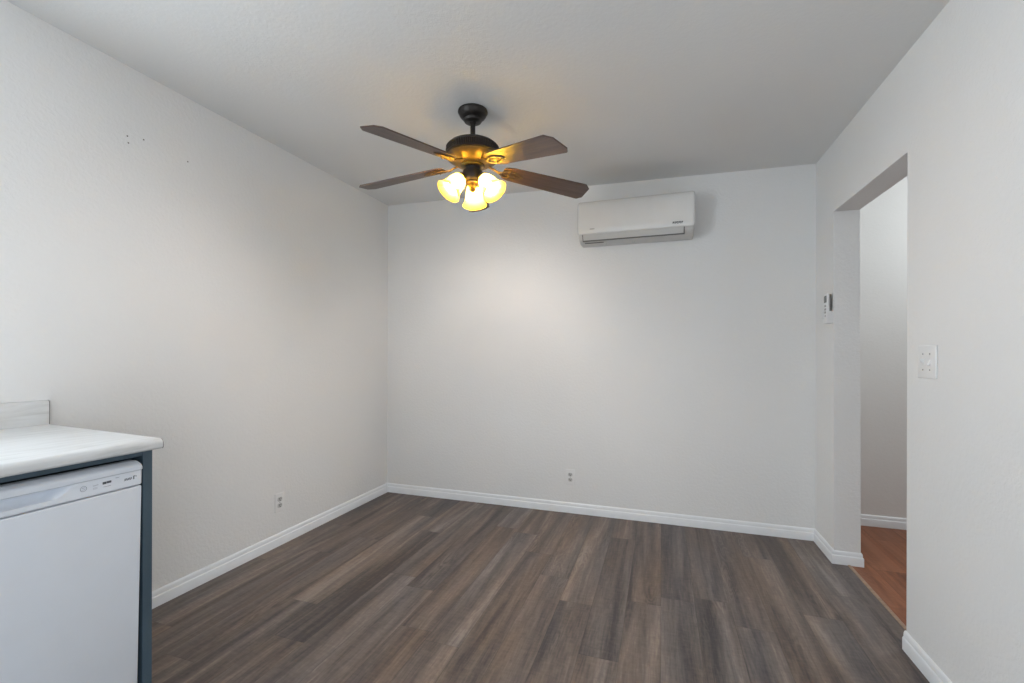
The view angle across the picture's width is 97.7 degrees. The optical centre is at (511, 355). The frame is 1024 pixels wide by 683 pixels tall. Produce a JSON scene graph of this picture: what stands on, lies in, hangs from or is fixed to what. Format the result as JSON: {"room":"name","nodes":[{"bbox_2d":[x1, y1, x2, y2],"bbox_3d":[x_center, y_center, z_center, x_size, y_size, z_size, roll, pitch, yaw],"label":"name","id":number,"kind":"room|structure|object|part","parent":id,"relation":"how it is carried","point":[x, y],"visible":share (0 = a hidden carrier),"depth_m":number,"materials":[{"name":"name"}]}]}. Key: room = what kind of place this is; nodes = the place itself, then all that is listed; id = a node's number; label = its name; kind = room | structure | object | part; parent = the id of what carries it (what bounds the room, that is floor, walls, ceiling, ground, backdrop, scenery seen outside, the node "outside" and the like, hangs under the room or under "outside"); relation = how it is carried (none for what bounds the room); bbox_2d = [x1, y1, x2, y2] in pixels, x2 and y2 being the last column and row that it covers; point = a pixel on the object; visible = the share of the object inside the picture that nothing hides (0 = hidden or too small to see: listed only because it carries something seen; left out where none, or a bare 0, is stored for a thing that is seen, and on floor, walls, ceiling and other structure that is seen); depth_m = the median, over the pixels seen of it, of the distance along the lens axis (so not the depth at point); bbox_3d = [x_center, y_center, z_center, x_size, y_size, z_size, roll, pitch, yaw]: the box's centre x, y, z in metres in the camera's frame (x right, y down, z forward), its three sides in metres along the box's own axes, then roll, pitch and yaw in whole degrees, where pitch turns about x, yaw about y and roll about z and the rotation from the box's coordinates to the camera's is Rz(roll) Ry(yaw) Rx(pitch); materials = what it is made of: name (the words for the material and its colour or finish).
{"room":"empty dining room","nodes":[
{"label":"empty dining room","id":0,"kind":"room"},
{"bbox_2d":[0,0,387,590],"bbox_3d":[-2.102,-0.080,1.118,0.120,2.550,6.229,0,0,18],"label":"wall","id":1,"kind":"structure","parent":0,"point":[170,271],"depth_m":2.28,"materials":[{"name":"white paint"}]},
{"bbox_2d":[0,400,48,429],"bbox_3d":[-2.118,0.220,0.847,0.020,0.094,1.904,0,0,18],"label":"backsplash","id":2,"kind":"structure","parent":1,"relation":"attached to","point":[26,413],"depth_m":1.68,"materials":[{"name":"laminate"}]},
{"bbox_2d":[152,483,387,608],"bbox_3d":[-1.455,1.157,2.852,0.013,0.078,2.289,0,0,18],"label":"baseboard","id":3,"kind":"structure","parent":1,"relation":"attached to","point":[174,589],"depth_m":2.63,"materials":[{"name":"white paint"}]},
{"bbox_2d":[275,491,283,512],"bbox_3d":[-1.467,0.925,2.823,0.008,0.118,0.072,0,0,18],"label":"wall outlet","id":4,"kind":"object","parent":1,"relation":"attached to","point":[279,498],"visible":1,"depth_m":2.82,"materials":[{"name":"white plastic"}]},
{"bbox_2d":[6,0,949,205],"bbox_3d":[-0.514,-1.296,0.589,3.461,0.176,6.229,0,0,18],"label":"ceiling","id":5,"kind":"structure","parent":0,"point":[633,90],"depth_m":2.00,"materials":[{"name":"white paint"}]},
{"bbox_2d":[359,103,588,211],"bbox_3d":[-0.255,-1.037,2.358,1.262,0.494,1.322,0,0,18],"label":"ceiling fan","id":6,"kind":"object","parent":5,"relation":"hanging from","point":[473,153],"visible":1,"depth_m":2.29,"materials":[{"name":"brown wood"}]},
{"bbox_3d":[-0.603,-0.971,2.463,0.501,0.006,0.138,-5,11,17],"label":"blade","id":7,"kind":"part","parent":6,"relation":"part of","materials":[{"name":"brown wood"}]},
{"bbox_3d":[-0.443,-0.950,2.003,0.138,0.006,0.502,15,15,33],"label":"blade","id":8,"kind":"part","parent":6,"relation":"part of","materials":[{"name":"brown wood"}]},
{"bbox_3d":[-0.315,-0.864,2.281,0.135,0.147,0.138,0,0,18],"label":"lamp shade","id":9,"kind":"part","parent":6,"relation":"part of","materials":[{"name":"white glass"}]},
{"bbox_3d":[-0.206,-1.016,2.343,0.274,0.042,0.274,0,0,18],"label":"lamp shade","id":10,"kind":"part","parent":6,"relation":"part of","materials":[{"name":"brown metal"}]},
{"bbox_3d":[-0.212,-0.863,2.462,0.131,0.147,0.143,0,0,18],"label":"lamp shade","id":11,"kind":"part","parent":6,"relation":"part of","materials":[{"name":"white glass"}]},
{"bbox_3d":[-0.214,-0.986,2.757,0.138,0.006,0.499,-12,-2,-2],"label":"blade","id":12,"kind":"part","parent":6,"relation":"part of","materials":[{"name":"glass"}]},
{"bbox_3d":[-0.106,-0.863,2.281,0.144,0.147,0.133,0,0,18],"label":"lamp shade","id":13,"kind":"part","parent":6,"relation":"part of","materials":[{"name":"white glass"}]},
{"bbox_3d":[0.044,-0.917,2.012,0.138,0.006,0.510,16,3,-39],"label":"blade","id":14,"kind":"part","parent":6,"relation":"part of","materials":[{"name":"brown wood"}]},
{"bbox_3d":[0.186,-0.957,2.478,0.501,0.006,0.138,6,-14,-19],"label":"blade","id":15,"kind":"part","parent":6,"relation":"part of","materials":[{"name":"brown wood"}]},
{"bbox_2d":[152,492,929,682],"bbox_3d":[0.656,1.232,0.408,5.808,0.060,6.632,0,0,18],"label":"floor","id":16,"kind":"structure","parent":0,"point":[395,587],"depth_m":2.13,"materials":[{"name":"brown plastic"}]},
{"bbox_2d":[0,460,142,682],"bbox_3d":[-1.577,0.765,1.254,0.634,0.862,0.592,0,0,18],"label":"dishwasher","id":17,"kind":"object","parent":16,"relation":"on","point":[70,539],"visible":1,"depth_m":1.27,"materials":[{"name":"white metal"}]},
{"bbox_2d":[0,461,119,484],"bbox_3d":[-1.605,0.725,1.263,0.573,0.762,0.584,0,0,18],"label":"control panel","id":18,"kind":"object","parent":17,"relation":"in","point":[8,482],"depth_m":1.31,"materials":[{"name":"white plastic"}]},
{"bbox_3d":[-1.300,0.373,1.162,0.053,0.077,0.592,0,0,18],"label":"control panel","id":19,"kind":"part","parent":17,"relation":"part of","materials":[{"name":"white plastic"}]},
{"bbox_2d":[0,450,151,682],"bbox_3d":[-1.792,0.748,0.719,0.717,0.895,1.828,0,0,18],"label":"base cabinet","id":20,"kind":"object","parent":16,"relation":"on","point":[144,673],"visible":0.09,"depth_m":1.46,"materials":[{"name":"blue wood"}]},
{"bbox_3d":[-1.311,0.314,1.170,0.021,0.024,0.611,0,0,18],"label":"rail","id":21,"kind":"part","parent":20,"relation":"part of","materials":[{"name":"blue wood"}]},
{"bbox_2d":[0,400,163,477],"bbox_3d":[-1.773,0.237,0.734,0.747,0.127,1.908,0,0,18],"label":"countertop","id":22,"kind":"structure","parent":20,"relation":"on","point":[29,443],"depth_m":1.40,"materials":[{"name":"laminate"}]},
{"bbox_3d":[-1.518,0.749,1.576,0.674,0.895,0.028,0,0,18],"label":"panel","id":23,"kind":"part","parent":20,"relation":"part of","materials":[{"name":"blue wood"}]},
{"bbox_2d":[848,565,905,629],"bbox_3d":[1.808,1.207,2.184,0.017,0.014,0.798,0,0,18],"label":"trim","id":24,"kind":"structure","parent":16,"relation":"on","point":[883,603],"depth_m":2.21,"materials":[{"name":"brown wood"}]},
{"bbox_2d":[387,164,815,528],"bbox_3d":[0.522,-0.074,3.462,3.371,2.550,0.120,0,0,18],"label":"wall","id":25,"kind":"structure","parent":0,"point":[676,377],"depth_m":3.32,"materials":[{"name":"white paint"}]},
{"bbox_2d":[566,469,574,484],"bbox_3d":[0.445,0.929,3.419,0.072,0.118,0.008,0,0,18],"label":"wall outlet","id":26,"kind":"object","parent":25,"relation":"attached to","point":[570,474],"visible":1,"depth_m":3.42,"materials":[{"name":"white plastic"}]},
{"bbox_2d":[387,483,814,540],"bbox_3d":[0.436,1.162,3.420,3.241,0.078,0.013,0,0,18],"label":"baseboard","id":27,"kind":"structure","parent":25,"relation":"attached to","point":[802,533],"depth_m":3.30,"materials":[{"name":"white paint"}]},
{"bbox_2d":[577,191,694,247],"bbox_3d":[0.871,-0.957,3.174,0.788,0.296,0.205,0,0,18],"label":"air conditioner","id":28,"kind":"object","parent":25,"relation":"attached to","point":[670,216],"visible":1,"depth_m":3.09,"materials":[{"name":"white plastic"}]},
{"bbox_2d":[582,226,684,241],"bbox_3d":[0.836,-0.846,3.118,0.689,0.050,0.030,0,0,18],"label":"air vent","id":29,"kind":"object","parent":28,"relation":"attached to","point":[627,232],"depth_m":3.11,"materials":[{"name":"white plastic"}]},
{"bbox_3d":[0.875,-0.955,3.185,0.780,0.283,0.181,0,0,18],"label":"casing","id":30,"kind":"part","parent":28,"relation":"part of","materials":[{"name":"white plastic"}]},
{"bbox_2d":[860,176,907,517],"bbox_3d":[3.350,-0.122,2.953,2.317,2.660,0.100,0,0,18],"label":"wall","id":31,"kind":"structure","parent":0,"point":[883,221],"depth_m":3.14,"materials":[{"name":"paint"}]},
{"bbox_2d":[861,514,906,529],"bbox_3d":[3.282,1.169,2.915,2.217,0.078,0.013,0,0,18],"label":"baseboard","id":32,"kind":"structure","parent":31,"relation":"attached to","point":[866,520],"depth_m":3.13,"materials":[{"name":"white paint"}]},
{"bbox_2d":[815,0,1023,682],"bbox_3d":[1.072,-0.040,-0.005,0.130,2.485,6.109,0,0,18],"label":"wall","id":33,"kind":"structure","parent":0,"point":[948,118],"depth_m":1.54,"materials":[{"name":"white paint"}]},
{"bbox_2d":[823,308,832,323],"bbox_3d":[1.873,-0.234,2.649,0.034,0.085,0.062,0,0,18],"label":"remote holder","id":34,"kind":"object","parent":33,"relation":"attached to","point":[829,314],"visible":0.85,"depth_m":2.62,"materials":[{"name":"white plastic"}]},
{"bbox_2d":[824,293,830,318],"bbox_3d":[1.869,-0.281,2.651,0.023,0.170,0.055,0,0,18],"label":"remote control","id":35,"kind":"object","parent":34,"relation":"in","point":[827,297],"visible":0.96,"depth_m":2.63,"materials":[{"name":"white plastic"}]},
{"bbox_2d":[814,529,863,567],"bbox_3d":[1.982,1.166,2.729,0.156,0.078,0.344,0,0,18],"label":"baseboard","id":36,"kind":"structure","parent":33,"relation":"attached to","point":[834,556],"depth_m":2.58,"materials":[{"name":"white paint"}]},
{"bbox_2d":[918,345,936,378],"bbox_3d":[1.560,0.024,1.685,0.015,0.124,0.122,0,0,18],"label":"light switch","id":37,"kind":"object","parent":33,"relation":"attached to","point":[927,355],"visible":1,"depth_m":1.68,"materials":[{"name":"white plastic"}]},
{"bbox_2d":[902,630,951,682],"bbox_3d":[1.158,1.164,0.486,0.013,0.078,2.858,0,0,18],"label":"baseboard","id":38,"kind":"structure","parent":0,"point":[919,657],"depth_m":1.70,"materials":[{"name":"white paint"}]}
]}

